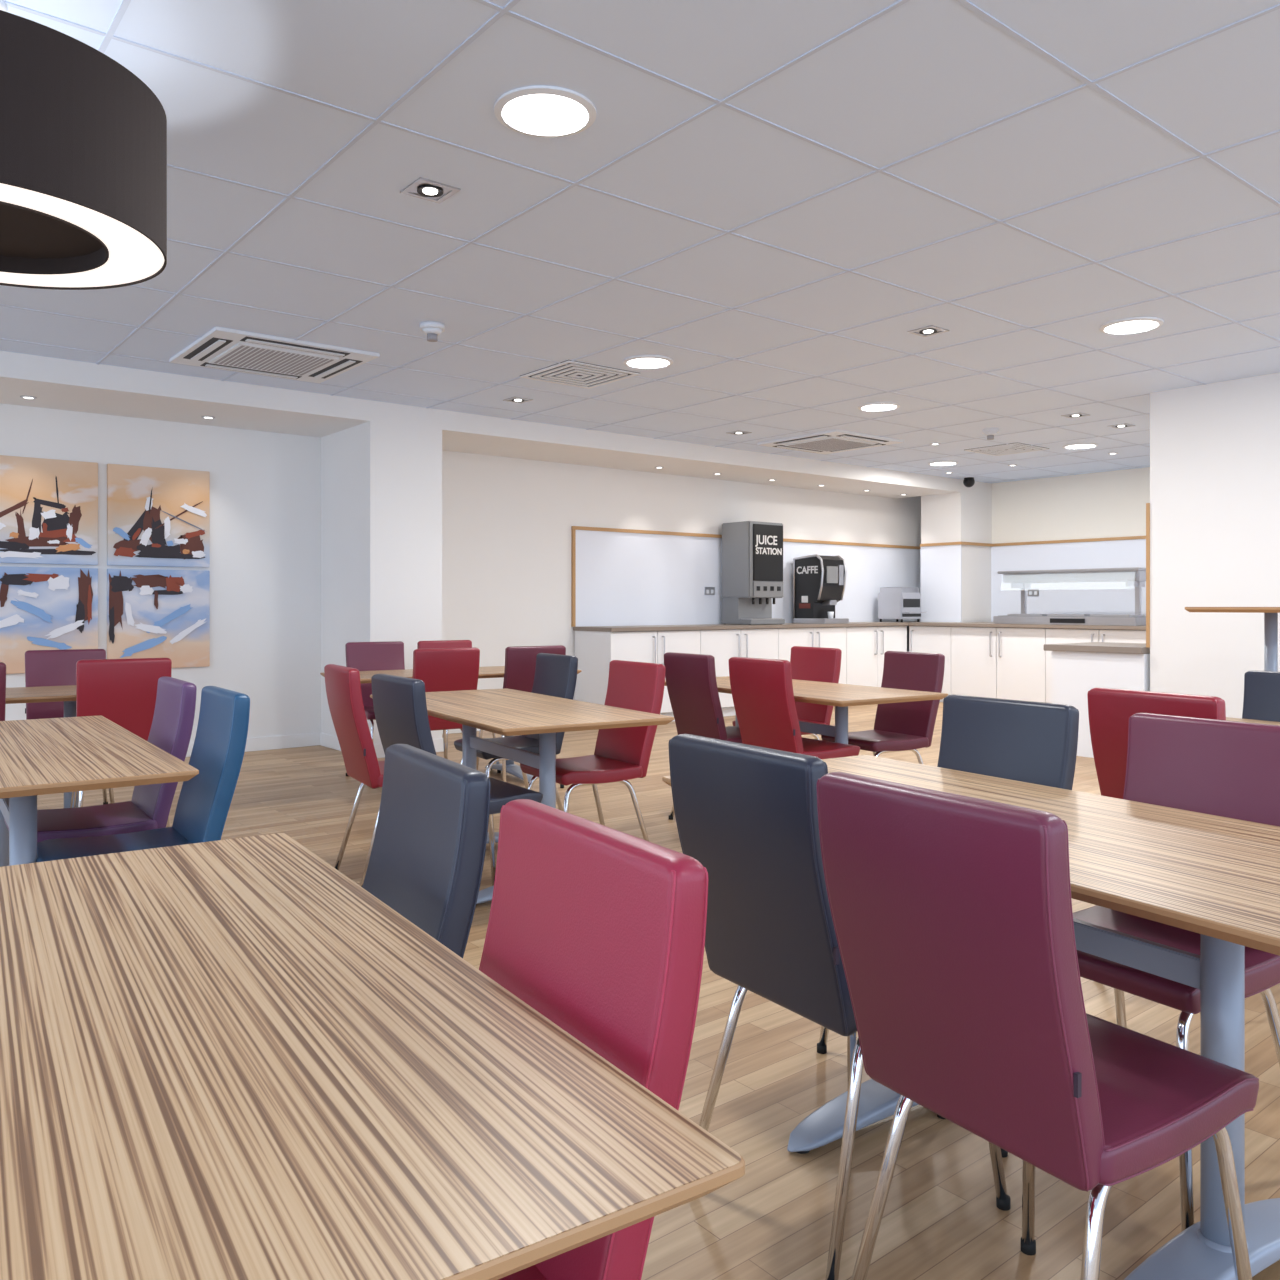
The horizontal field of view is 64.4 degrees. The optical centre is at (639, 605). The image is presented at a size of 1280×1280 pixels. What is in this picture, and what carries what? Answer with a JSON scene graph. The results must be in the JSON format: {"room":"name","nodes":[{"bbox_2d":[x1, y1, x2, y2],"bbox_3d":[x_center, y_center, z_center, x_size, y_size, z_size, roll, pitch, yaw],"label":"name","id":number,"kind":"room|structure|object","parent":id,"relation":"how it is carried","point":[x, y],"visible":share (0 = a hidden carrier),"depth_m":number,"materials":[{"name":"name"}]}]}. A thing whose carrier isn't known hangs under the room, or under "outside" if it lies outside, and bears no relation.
{"room":"eatery","nodes":[
{"label":"eatery","id":0,"kind":"room"},
{"bbox_2d":[321,421,441,743],"bbox_3d":[-2.178,-0.119,8.522,0.624,2.638,1.000,0,0,-39],"label":"wall column","id":1,"kind":"structure","parent":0,"point":[381,483],"depth_m":8.17,"materials":[{"name":"paint"}]},
{"bbox_2d":[374,738,443,757],"bbox_3d":[-1.861,1.145,8.124,0.654,0.110,0.018,0,0,-39],"label":"baseboard","id":2,"kind":"structure","parent":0,"point":[438,743],"depth_m":8.26,"materials":[{"name":"white paint"}]},
{"bbox_2d":[0,403,920,742],"bbox_3d":[-2.603,-0.200,8.918,17.150,2.800,0.150,0,0,-39],"label":"wall","id":3,"kind":"structure","parent":0,"point":[507,522],"depth_m":8.69,"materials":[{"name":"paint"}]},
{"bbox_2d":[0,455,97,564],"bbox_3d":[-4.350,-0.682,7.385,0.734,0.765,0.039,0,0,-39],"label":"canvas","id":4,"kind":"object","parent":3,"relation":"attached to","point":[49,507],"visible":1,"depth_m":7.40,"materials":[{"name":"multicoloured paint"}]},
{"bbox_2d":[0,566,97,673],"bbox_3d":[-4.349,0.107,7.384,0.734,0.765,0.043,0,0,-39],"label":"canvas","id":5,"kind":"object","parent":3,"relation":"attached to","point":[42,608],"visible":0.94,"depth_m":7.38,"materials":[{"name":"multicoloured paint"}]},
{"bbox_2d":[107,464,209,567],"bbox_3d":[-3.728,-0.682,7.886,0.734,0.765,0.042,0,0,-39],"label":"canvas","id":6,"kind":"object","parent":3,"relation":"attached to","point":[156,516],"visible":1,"depth_m":7.86,"materials":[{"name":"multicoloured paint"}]},
{"bbox_2d":[107,569,209,667],"bbox_3d":[-3.727,0.107,7.885,0.734,0.765,0.045,0,0,-39],"label":"canvas","id":7,"kind":"object","parent":3,"relation":"attached to","point":[152,613],"visible":0.98,"depth_m":7.87,"materials":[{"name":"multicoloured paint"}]},
{"bbox_2d":[186,732,320,756],"bbox_3d":[-5.976,1.145,6.088,8.344,0.110,0.018,0,0,-39],"label":"baseboard","id":8,"kind":"structure","parent":3,"relation":"attached to","point":[307,739],"depth_m":8.48,"materials":[{"name":"white paint"}]},
{"bbox_2d":[320,732,340,750],"bbox_3d":[-2.423,1.145,8.313,0.018,0.110,0.982,0,0,-39],"label":"baseboard","id":9,"kind":"structure","parent":3,"relation":"attached to","point":[327,740],"depth_m":8.53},
{"bbox_2d":[0,351,960,497],"bbox_3d":[-2.572,-1.519,8.204,16.300,0.162,1.000,0,0,-39],"label":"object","id":10,"kind":"structure","parent":3,"relation":"attached to","point":[56,383],"depth_m":8.23,"materials":[{"name":"paint"}]},
{"bbox_2d":[571,526,575,626],"bbox_3d":[-0.678,-0.292,10.355,0.030,1.025,0.030,0,0,-39],"label":"trim","id":11,"kind":"structure","parent":3,"relation":"attached to","point":[573,528],"depth_m":10.35,"materials":[{"name":"brown wood"}]},
{"bbox_2d":[576,530,920,626],"bbox_3d":[1.659,-0.275,12.253,5.990,0.990,0.012,0,0,-39],"label":"backsplash","id":12,"kind":"structure","parent":3,"relation":"attached to","point":[623,579],"depth_m":11.28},
{"bbox_2d":[576,526,920,548],"bbox_3d":[1.664,-0.787,12.246,5.990,0.035,0.030,0,0,-39],"label":"trim","id":13,"kind":"structure","parent":3,"relation":"attached to","point":[577,527],"depth_m":11.48,"materials":[{"name":"brown wood"}]},
{"bbox_2d":[0,0,1279,482],"bbox_3d":[1.479,-1.650,3.860,17.150,0.100,13.150,0,0,-39],"label":"ceiling","id":14,"kind":"structure","parent":0,"point":[922,75],"depth_m":4.11,"materials":[{"name":"tile"}]},
{"bbox_2d":[0,0,166,289],"bbox_3d":[-1.740,-1.285,2.682,0.890,0.630,0.890,0,0,-39],"label":"pendant lamp","id":15,"kind":"object","parent":14,"relation":"hanging from","point":[83,138],"visible":1,"depth_m":2.53,"materials":[{"name":"fabric"}]},
{"bbox_2d":[0,183,163,286],"bbox_3d":[-1.740,-0.978,2.682,0.878,0.004,0.878,0,0,-39],"label":"diffuser","id":16,"kind":"object","parent":15,"relation":"attached to","point":[133,254],"depth_m":2.74,"materials":[{"name":"white"}]},
{"bbox_2d":[170,327,379,382],"bbox_3d":[-2.359,-1.583,6.538,1.000,0.034,1.000,0,0,-39],"label":"air conditioning unit","id":17,"kind":"object","parent":14,"relation":"attached to","point":[221,348],"visible":1,"depth_m":6.43,"materials":[{"name":"white plastic"}]},
{"bbox_2d":[184,337,232,360],"bbox_3d":[-2.676,-1.579,6.283,0.115,0.002,0.640,0,0,-39],"label":"outlet","id":18,"kind":"object","parent":17,"relation":"attached to","point":[208,348],"depth_m":6.25,"materials":[{"name":"grey"}]},
{"bbox_2d":[200,362,301,378],"bbox_3d":[-2.615,-1.579,6.856,0.640,0.002,0.115,0,0,-39],"label":"outlet","id":19,"kind":"object","parent":17,"relation":"attached to","point":[202,364],"depth_m":6.83,"materials":[{"name":"grey"}]},
{"bbox_2d":[209,342,338,376],"bbox_3d":[-2.359,-1.574,6.538,0.620,0.012,0.620,0,0,-39],"label":"grille","id":20,"kind":"object","parent":17,"relation":"attached to","point":[247,355],"depth_m":6.48,"materials":[{"name":"white plastic"}]},
{"bbox_2d":[240,336,349,356],"bbox_3d":[-2.103,-1.579,6.221,0.640,0.002,0.115,0,0,-39],"label":"outlet","id":21,"kind":"object","parent":17,"relation":"attached to","point":[248,339],"depth_m":6.19,"materials":[{"name":"grey"}]},
{"bbox_2d":[309,359,362,378],"bbox_3d":[-2.042,-1.579,6.794,0.115,0.002,0.640,0,0,-39],"label":"outlet","id":22,"kind":"object","parent":17,"relation":"attached to","point":[339,366],"depth_m":6.78,"materials":[{"name":"grey"}]},
{"bbox_2d":[400,177,460,203],"bbox_3d":[-0.809,-1.596,3.917,0.170,0.008,0.170,0,0,-39],"label":"recessed light","id":23,"kind":"object","parent":14,"relation":"in","point":[422,188],"visible":1,"depth_m":3.91,"materials":[{"name":"metal"}]},
{"bbox_2d":[420,321,444,341],"bbox_3d":[-1.186,-1.555,5.802,0.140,0.090,0.140,0,0,-39],"label":"smoke detector","id":24,"kind":"object","parent":14,"relation":"attached to","point":[431,329],"visible":1,"depth_m":5.77,"materials":[{"name":"white plastic"}]},
{"bbox_2d":[503,397,532,402],"bbox_3d":[-0.951,-1.596,7.914,0.170,0.008,0.170,0,0,-39],"label":"recessed light","id":25,"kind":"object","parent":14,"relation":"in","point":[512,399],"visible":1,"depth_m":7.91,"materials":[{"name":"metal"}]},
{"bbox_2d":[494,86,595,136],"bbox_3d":[-0.306,-1.593,3.294,0.330,0.014,0.330,0,0,-39],"label":"recessed light","id":26,"kind":"object","parent":14,"relation":"in","point":[538,111],"visible":1,"depth_m":3.27,"materials":[{"name":"white plastic"}]},
{"bbox_2d":[519,360,639,388],"bbox_3d":[-0.420,-1.595,7.050,0.600,0.010,0.600,0,0,-39],"label":"ceiling vent","id":27,"kind":"object","parent":14,"relation":"in","point":[577,374],"depth_m":7.02,"materials":[{"name":"metal"}]},
{"bbox_2d":[0,0,1279,482],"bbox_3d":[1.468,-1.598,3.754,17.000,0.004,13.000,0,0,-39],"label":"grid","id":28,"kind":"object","parent":14,"relation":"attached to","point":[109,35],"visible":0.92,"depth_m":4.31,"materials":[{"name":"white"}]},
{"bbox_2d":[623,355,672,367],"bbox_3d":[0.054,-1.593,6.669,0.330,0.014,0.330,0,0,-39],"label":"recessed light","id":29,"kind":"object","parent":14,"relation":"in","point":[642,361],"visible":1,"depth_m":6.65,"materials":[{"name":"white plastic"}]},
{"bbox_2d":[757,429,903,453],"bbox_3d":[1.861,-1.583,9.956,1.000,0.034,1.000,0,0,-39],"label":"air conditioning unit","id":30,"kind":"object","parent":14,"relation":"attached to","point":[832,441],"visible":1,"depth_m":9.83,"materials":[{"name":"white plastic"}]},
{"bbox_2d":[773,445,822,452],"bbox_3d":[1.605,-1.579,10.273,0.640,0.002,0.115,0,0,-39],"label":"outlet","id":31,"kind":"object","parent":30,"relation":"attached to","point":[776,446],"depth_m":10.25,"materials":[{"name":"grey"}]},
{"bbox_2d":[774,435,828,443],"bbox_3d":[1.543,-1.579,9.700,0.115,0.002,0.640,0,0,-39],"label":"outlet","id":32,"kind":"object","parent":30,"relation":"attached to","point":[801,438],"depth_m":9.68,"materials":[{"name":"grey"}]},
{"bbox_2d":[785,436,874,451],"bbox_3d":[1.861,-1.574,9.956,0.620,0.012,0.620,0,0,-39],"label":"grille","id":33,"kind":"object","parent":30,"relation":"attached to","point":[831,443],"depth_m":9.89,"materials":[{"name":"white plastic"}]},
{"bbox_2d":[830,443,885,451],"bbox_3d":[2.178,-1.579,10.212,0.115,0.002,0.640,0,0,-39],"label":"outlet","id":34,"kind":"object","parent":30,"relation":"attached to","point":[876,444],"depth_m":10.17,"materials":[{"name":"grey"}]},
{"bbox_2d":[838,434,888,442],"bbox_3d":[2.116,-1.579,9.639,0.640,0.002,0.115,0,0,-39],"label":"outlet","id":35,"kind":"object","parent":30,"relation":"attached to","point":[861,437],"depth_m":9.62,"materials":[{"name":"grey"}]},
{"bbox_2d":[858,402,899,410],"bbox_3d":[1.922,-1.593,8.176,0.330,0.014,0.330,0,0,-39],"label":"recessed light","id":36,"kind":"object","parent":14,"relation":"in","point":[877,406],"visible":1,"depth_m":8.16,"materials":[{"name":"glass"}]},
{"bbox_2d":[907,325,948,336],"bbox_3d":[1.681,-1.596,5.926,0.170,0.008,0.170,0,0,-39],"label":"recessed light","id":37,"kind":"object","parent":14,"relation":"in","point":[930,330],"visible":1,"depth_m":5.92,"materials":[{"name":"metal"}]},
{"bbox_2d":[928,461,957,465],"bbox_3d":[3.408,-1.593,11.431,0.330,0.014,0.330,0,0,-39],"label":"recessed light","id":38,"kind":"object","parent":14,"relation":"in","point":[935,463],"visible":1,"depth_m":11.44,"materials":[{"name":"white plastic"}]},
{"bbox_2d":[963,477,974,486],"bbox_3d":[4.140,-1.550,12.785,0.140,0.140,0.140,0,0,-39],"label":"security camera","id":39,"kind":"object","parent":14,"relation":"attached to","point":[969,481],"visible":0.88,"depth_m":12.73,"materials":[{"name":"black plastic"}]},
{"bbox_2d":[982,428,998,439],"bbox_3d":[3.194,-1.555,9.259,0.140,0.090,0.140,0,0,-39],"label":"smoke detector","id":40,"kind":"object","parent":14,"relation":"attached to","point":[990,433],"visible":1,"depth_m":9.22,"materials":[{"name":"white plastic"}]},
{"bbox_2d":[964,443,1048,455],"bbox_3d":[3.759,-1.595,10.422,0.600,0.010,0.600,0,0,-39],"label":"ceiling vent","id":41,"kind":"object","parent":14,"relation":"in","point":[1012,448],"depth_m":10.38,"materials":[{"name":"metal"}]},
{"bbox_2d":[1061,412,1089,417],"bbox_3d":[3.670,-1.596,8.558,0.170,0.008,0.170,0,0,-39],"label":"recessed light","id":42,"kind":"object","parent":14,"relation":"in","point":[1074,415],"visible":1,"depth_m":8.54,"materials":[{"name":"metal"}]},
{"bbox_2d":[1062,443,1097,448],"bbox_3d":[4.412,-1.593,10.185,0.330,0.014,0.330,0,0,-39],"label":"recessed light","id":43,"kind":"object","parent":14,"relation":"in","point":[1076,445],"visible":1,"depth_m":10.15,"materials":[{"name":"white plastic"}]},
{"bbox_2d":[1099,317,1163,333],"bbox_3d":[2.807,-1.593,5.806,0.330,0.014,0.330,0,0,-39],"label":"recessed light","id":44,"kind":"object","parent":14,"relation":"in","point":[1135,324],"visible":1,"depth_m":5.79,"materials":[{"name":"white plastic"}]},
{"bbox_2d":[37,702,1279,1279],"bbox_3d":[1.479,1.250,3.860,17.150,0.100,13.150,0,0,-39],"label":"floor","id":45,"kind":"structure","parent":0,"point":[942,1219],"depth_m":2.25,"materials":[{"name":"brown wood"}]},
{"bbox_2d":[0,662,5,720],"bbox_3d":[-3.231,0.731,4.778,0.437,0.937,0.542,0,0,-33],"label":"dining chair","id":46,"kind":"object","parent":45,"relation":"on","point":[2,665],"visible":0.28,"depth_m":4.67,"materials":[{"name":"red leather"}]},
{"bbox_2d":[6,685,77,807],"bbox_3d":[-3.361,0.825,5.152,1.600,0.750,0.734,0,0,-33],"label":"dining table","id":47,"kind":"object","parent":45,"relation":"on","point":[67,694],"visible":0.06,"depth_m":5.23,"materials":[{"name":"brown wood"}]},
{"bbox_2d":[25,649,114,804],"bbox_3d":[-3.256,0.731,5.793,0.437,0.937,0.542,0,0,-33],"label":"dining chair","id":48,"kind":"object","parent":45,"relation":"on","point":[42,667],"visible":0.19,"depth_m":5.92,"materials":[{"name":"purple leather"}]},
{"bbox_2d":[0,715,198,866],"bbox_3d":[-2.006,0.825,3.237,0.775,0.750,1.700,0,0,-36],"label":"dining table","id":49,"kind":"object","parent":45,"relation":"on","point":[83,753],"visible":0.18,"depth_m":2.92,"materials":[{"name":"brown wood"}]},
{"bbox_2d":[4,677,196,842],"bbox_3d":[-1.837,0.731,3.443,0.542,0.937,0.437,0,0,-36],"label":"dining chair","id":50,"kind":"object","parent":45,"relation":"on","point":[149,807],"visible":0.6,"depth_m":3.41,"materials":[{"name":"leather"}]},
{"bbox_2d":[70,658,171,826],"bbox_3d":[-2.655,0.731,5.178,0.437,0.937,0.542,0,0,-33],"label":"dining chair","id":51,"kind":"object","parent":45,"relation":"on","point":[123,692],"visible":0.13,"depth_m":4.96,"materials":[{"name":"red leather"}]},
{"bbox_2d":[36,686,249,861],"bbox_3d":[-1.492,0.731,3.015,0.542,0.937,0.437,0,0,-36],"label":"dining chair","id":52,"kind":"object","parent":45,"relation":"on","point":[204,801],"visible":0.53,"depth_m":3.03,"materials":[{"name":"blue leather"}]},
{"bbox_2d":[324,664,384,886],"bbox_3d":[-1.070,0.731,4.489,0.542,0.937,0.437,0,0,-31],"label":"dining chair","id":53,"kind":"object","parent":45,"relation":"on","point":[342,683],"visible":0.54,"depth_m":4.28,"materials":[{"name":"red leather"}]},
{"bbox_2d":[0,833,744,1279],"bbox_3d":[-0.639,0.825,1.197,0.816,0.750,1.430,0,0,-34],"label":"dining table","id":54,"kind":"object","parent":45,"relation":"on","point":[228,1059],"visible":1,"depth_m":0.93,"materials":[{"name":"brown wood"}]},
{"bbox_2d":[345,641,404,775],"bbox_3d":[-1.762,0.731,7.063,0.437,0.937,0.542,0,0,-33],"label":"dining chair","id":55,"kind":"object","parent":45,"relation":"on","point":[362,656],"visible":0.25,"depth_m":7.21,"materials":[{"name":"purple leather"}]},
{"bbox_2d":[362,744,490,957],"bbox_3d":[-0.572,0.731,1.639,0.542,0.937,0.437,0,0,-31],"label":"dining chair","id":56,"kind":"object","parent":45,"relation":"on","point":[426,863],"visible":0.18,"depth_m":1.66,"materials":[{"name":"blue leather"}]},
{"bbox_2d":[412,647,479,758],"bbox_3d":[-1.309,0.731,6.393,0.437,0.937,0.542,0,0,-33],"label":"dining chair","id":57,"kind":"object","parent":45,"relation":"on","point":[440,669],"visible":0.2,"depth_m":6.19,"materials":[{"name":"red leather"}]},
{"bbox_2d":[320,666,581,782],"bbox_3d":[-1.267,0.825,6.905,1.600,0.750,0.734,0,0,-33],"label":"dining table","id":58,"kind":"object","parent":45,"relation":"on","point":[492,671],"visible":0.26,"depth_m":6.88,"materials":[{"name":"brown wood"}]},
{"bbox_2d":[371,674,542,885],"bbox_3d":[-0.691,0.731,3.879,0.542,0.937,0.437,0,0,-35],"label":"dining chair","id":59,"kind":"object","parent":45,"relation":"on","point":[399,703],"visible":0.36,"depth_m":3.74,"materials":[{"name":"blue leather"}]},
{"bbox_2d":[417,640,500,772],"bbox_3d":[-1.318,0.731,7.357,0.437,0.937,0.542,0,0,-33],"label":"dining chair","id":60,"kind":"object","parent":45,"relation":"on","point":[440,643],"visible":0.11,"depth_m":7.52,"materials":[{"name":"red leather"}]},
{"bbox_2d":[454,653,577,810],"bbox_3d":[-0.657,0.731,5.296,0.542,0.937,0.437,0,0,-31],"label":"dining chair","id":61,"kind":"object","parent":45,"relation":"on","point":[555,674],"visible":0.49,"depth_m":5.30,"materials":[{"name":"blue leather"}]},
{"bbox_2d":[477,645,565,787],"bbox_3d":[-0.803,0.731,6.737,0.437,0.937,0.542,0,0,-33],"label":"dining chair","id":62,"kind":"object","parent":45,"relation":"on","point":[520,661],"visible":0.18,"depth_m":6.47,"materials":[{"name":"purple leather"}]},
{"bbox_2d":[370,688,673,903],"bbox_3d":[-0.608,0.825,4.590,0.765,0.750,1.650,0,0,-31],"label":"dining table","id":63,"kind":"object","parent":45,"relation":"on","point":[506,712],"visible":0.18,"depth_m":4.25,"materials":[{"name":"brown wood"}]},
{"bbox_2d":[520,660,664,840],"bbox_3d":[-0.224,0.731,4.582,0.542,0.937,0.437,0,0,-33],"label":"dining chair","id":64,"kind":"object","parent":45,"relation":"on","point":[621,755],"visible":0.84,"depth_m":4.57,"materials":[{"name":"red leather"}]},
{"bbox_2d":[479,799,707,1279],"bbox_3d":[-0.267,0.731,1.084,0.542,0.937,0.437,0,0,-33],"label":"dining chair","id":65,"kind":"object","parent":45,"relation":"on","point":[599,929],"visible":0.39,"depth_m":1.11,"materials":[{"name":"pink leather"}]},
{"bbox_2d":[664,652,742,819],"bbox_3d":[0.470,0.731,5.640,0.542,0.937,0.437,0,0,-33],"label":"dining chair","id":66,"kind":"object","parent":45,"relation":"on","point":[691,683],"visible":0.52,"depth_m":5.48,"materials":[{"name":"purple leather"}]},
{"bbox_2d":[732,646,841,739],"bbox_3d":[0.889,0.731,6.212,0.542,0.937,0.437,0,0,-33],"label":"dining chair","id":67,"kind":"object","parent":45,"relation":"on","point":[819,664],"visible":0.27,"depth_m":6.26,"materials":[{"name":"red leather"}]},
{"bbox_2d":[729,657,859,758],"bbox_3d":[0.789,0.731,5.150,0.542,0.937,0.437,0,0,-35],"label":"dining chair","id":68,"kind":"object","parent":45,"relation":"on","point":[761,689],"visible":0.65,"depth_m":5.00,"materials":[{"name":"red leather"}]},
{"bbox_2d":[664,676,947,743],"bbox_3d":[0.823,0.825,5.637,0.765,0.750,1.600,0,0,-33],"label":"dining table","id":69,"kind":"object","parent":45,"relation":"on","point":[841,696],"visible":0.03,"depth_m":5.26,"materials":[{"name":"brown wood"}]},
{"bbox_2d":[668,734,1010,1279],"bbox_3d":[0.396,0.731,2.052,0.542,0.937,0.437,0,0,-34],"label":"dining chair","id":70,"kind":"object","parent":45,"relation":"on","point":[748,814],"visible":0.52,"depth_m":1.88,"materials":[{"name":"blue leather"}]},
{"bbox_2d":[573,621,1145,720],"bbox_3d":[2.930,0.710,10.104,5.310,0.980,4.927,0,0,-39],"label":"counter","id":71,"kind":"object","parent":45,"relation":"on","point":[990,660],"depth_m":11.51,"materials":[{"name":"white"}]},
{"bbox_2d":[573,621,909,631],"bbox_3d":[1.586,0.240,11.769,5.310,0.040,0.647,0,0,-39],"label":"countertop","id":72,"kind":"structure","parent":71,"relation":"on","point":[891,623],"depth_m":10.93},
{"bbox_2d":[721,521,784,624],"bbox_3d":[1.287,-0.355,11.555,0.555,1.150,0.472,0,0,-39],"label":"dispenser","id":73,"kind":"object","parent":71,"relation":"on","point":[752,551],"visible":1,"depth_m":11.39,"materials":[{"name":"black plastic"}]},
{"bbox_2d":[793,554,848,623],"bbox_3d":[2.181,-0.192,12.267,0.440,0.823,0.514,0,0,-39],"label":"coffee machine","id":74,"kind":"object","parent":71,"relation":"on","point":[819,582],"visible":1,"depth_m":12.15,"materials":[{"name":"black plastic"}]},
{"bbox_2d":[793,618,848,623],"bbox_3d":[2.185,0.190,12.261,0.440,0.060,0.500,0,0,-39],"label":"tray","id":75,"kind":"object","parent":74,"relation":"on","point":[795,620],"depth_m":12.09,"materials":[{"name":"metal"}]},
{"bbox_2d":[878,587,926,621],"bbox_3d":[3.407,-0.005,13.183,0.420,0.450,0.480,0,0,-39],"label":"toaster","id":76,"kind":"object","parent":71,"relation":"on","point":[896,603],"visible":0.94,"depth_m":13.09,"materials":[{"name":"metal"}]},
{"bbox_2d":[908,622,1145,629],"bbox_3d":[4.958,0.240,11.325,0.620,0.040,4.280,0,0,-39],"label":"countertop","id":77,"kind":"structure","parent":71,"relation":"on","point":[952,624],"depth_m":11.53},
{"bbox_2d":[993,567,1145,625],"bbox_3d":[4.914,-0.091,11.527,0.595,0.618,1.670,0,0,-39],"label":"gantry","id":78,"kind":"object","parent":71,"relation":"on","point":[1135,577],"visible":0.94,"depth_m":11.29,"materials":[{"name":"metal"}]},
{"bbox_2d":[997,567,1145,573],"bbox_3d":[4.951,-0.385,11.557,0.500,0.030,1.670,0,0,-39],"label":"shelf","id":79,"kind":"object","parent":78,"relation":"attached to","point":[1134,570],"depth_m":11.22,"materials":[{"name":"metal"}]},
{"bbox_2d":[821,651,944,763],"bbox_3d":[1.319,0.731,5.554,0.542,0.937,0.437,0,0,-31],"label":"dining chair","id":80,"kind":"object","parent":45,"relation":"on","point":[902,726],"visible":0.81,"depth_m":5.56,"materials":[{"name":"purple leather"}]},
{"bbox_2d":[817,694,1078,1118],"bbox_3d":[0.816,0.731,2.696,0.542,0.937,0.437,0,0,-33],"label":"dining chair","id":81,"kind":"object","parent":45,"relation":"on","point":[1017,740],"visible":0.23,"depth_m":2.77,"materials":[{"name":"blue leather"}]},
{"bbox_2d":[662,755,1279,1279],"bbox_3d":[0.838,0.825,2.109,0.755,0.750,1.780,0,0,-32],"label":"dining table","id":82,"kind":"object","parent":45,"relation":"on","point":[1217,878],"visible":0.53,"depth_m":1.80,"materials":[{"name":"brown wood"}]},
{"bbox_2d":[817,772,1258,1279],"bbox_3d":[0.616,0.731,1.575,0.542,0.937,0.437,0,0,-33],"label":"dining chair","id":83,"kind":"object","parent":45,"relation":"on","point":[952,914],"visible":1,"depth_m":1.42,"materials":[{"name":"purple leather"}]},
{"bbox_2d":[1044,642,1149,757],"bbox_3d":[3.862,0.760,8.224,0.860,0.880,0.790,0,0,-39],"label":"counter","id":84,"kind":"object","parent":45,"relation":"on","point":[1077,668],"depth_m":8.02,"materials":[{"name":"white laminate"}]},
{"bbox_2d":[1044,642,1149,653],"bbox_3d":[3.862,0.345,8.224,0.860,0.050,0.790,0,0,-39],"label":"countertop","id":85,"kind":"structure","parent":84,"relation":"on","point":[1098,647],"depth_m":8.02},
{"bbox_2d":[1001,713,1279,1231],"bbox_3d":[1.117,0.731,2.188,0.542,0.937,0.437,0,0,-33],"label":"dining chair","id":86,"kind":"object","parent":45,"relation":"on","point":[1230,769],"visible":0.4,"depth_m":2.25,"materials":[{"name":"purple leather"}]},
{"bbox_2d":[1087,687,1225,798],"bbox_3d":[1.765,0.731,3.204,0.542,0.937,0.437,0,0,-31],"label":"dining chair","id":87,"kind":"object","parent":45,"relation":"on","point":[1110,710],"visible":0.32,"depth_m":3.16,"materials":[{"name":"red leather"}]},
{"bbox_2d":[1185,607,1279,671],"bbox_3d":[3.728,0.606,6.002,0.680,1.189,0.680,0,0,-36],"label":"bar table","id":88,"kind":"object","parent":45,"relation":"on","point":[1270,613],"visible":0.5,"depth_m":5.97,"materials":[{"name":"brown wood"}]},
{"bbox_2d":[1226,717,1279,724],"bbox_3d":[2.415,0.825,3.298,0.765,0.750,1.500,0,0,-33],"label":"dining table","id":89,"kind":"object","parent":45,"relation":"on","point":[1227,718],"visible":0.02,"depth_m":3.93,"materials":[{"name":"brown wood"}]},
{"bbox_2d":[1242,670,1279,721],"bbox_3d":[2.360,0.731,3.801,0.542,0.937,0.437,0,0,-33],"label":"dining chair","id":90,"kind":"object","parent":45,"relation":"on","point":[1261,701],"visible":0.2,"depth_m":4.03,"materials":[{"name":"blue leather"}]},
{"bbox_2d":[921,479,991,621],"bbox_3d":[4.168,-0.200,13.386,0.700,2.800,0.600,0,0,-39],"label":"wall pier","id":91,"kind":"object","parent":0,"point":[965,515],"depth_m":13.15,"materials":[{"name":"paint"}]},
{"bbox_2d":[921,545,961,621],"bbox_3d":[3.894,-0.275,13.159,0.012,0.990,0.610,0,0,-39],"label":"backsplash","id":92,"kind":"object","parent":91,"relation":"attached to","point":[941,566],"visible":0.93,"depth_m":13.14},
{"bbox_2d":[920,542,962,546],"bbox_3d":[3.894,-0.787,13.145,0.030,0.035,0.630,0,0,-39],"label":"trim","id":93,"kind":"structure","parent":91,"relation":"attached to","point":[946,543],"depth_m":13.12,"materials":[{"name":"brown wood"}]},
{"bbox_2d":[992,467,1149,543],"bbox_3d":[5.614,-0.200,12.272,0.150,2.800,4.950,0,0,-39],"label":"wall","id":94,"kind":"structure","parent":0,"point":[1108,504],"depth_m":12.51,"materials":[{"name":"paint"}]},
{"bbox_2d":[962,542,991,545],"bbox_3d":[4.366,-0.787,13.141,0.700,0.035,0.030,0,0,-39],"label":"trim","id":95,"kind":"structure","parent":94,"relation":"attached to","point":[964,543],"depth_m":13.12,"materials":[{"name":"brown wood"}]},
{"bbox_2d":[991,539,1145,621],"bbox_3d":[5.865,-0.275,11.832,0.012,0.990,3.950,0,0,-39],"label":"backsplash","id":96,"kind":"structure","parent":94,"relation":"attached to","point":[1118,598],"depth_m":12.53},
{"bbox_2d":[991,536,1145,546],"bbox_3d":[5.858,-0.787,11.826,0.030,0.035,3.950,0,0,-39],"label":"trim","id":97,"kind":"structure","parent":94,"relation":"attached to","point":[1130,537],"depth_m":12.50,"materials":[{"name":"brown wood"}]},
{"bbox_2d":[1150,372,1279,718],"bbox_3d":[8.065,-0.200,5.897,4.340,2.800,8.050,0,0,-39],"label":"wall","id":98,"kind":"structure","parent":0,"point":[1215,447],"depth_m":7.31,"materials":[{"name":"paint"}]},
{"bbox_2d":[1146,503,1149,646],"bbox_3d":[3.845,-0.225,7.680,0.030,1.090,0.025,0,0,-39],"label":"trim","id":99,"kind":"structure","parent":98,"relation":"attached to","point":[1147,504],"depth_m":7.67,"materials":[{"name":"brown wood"}]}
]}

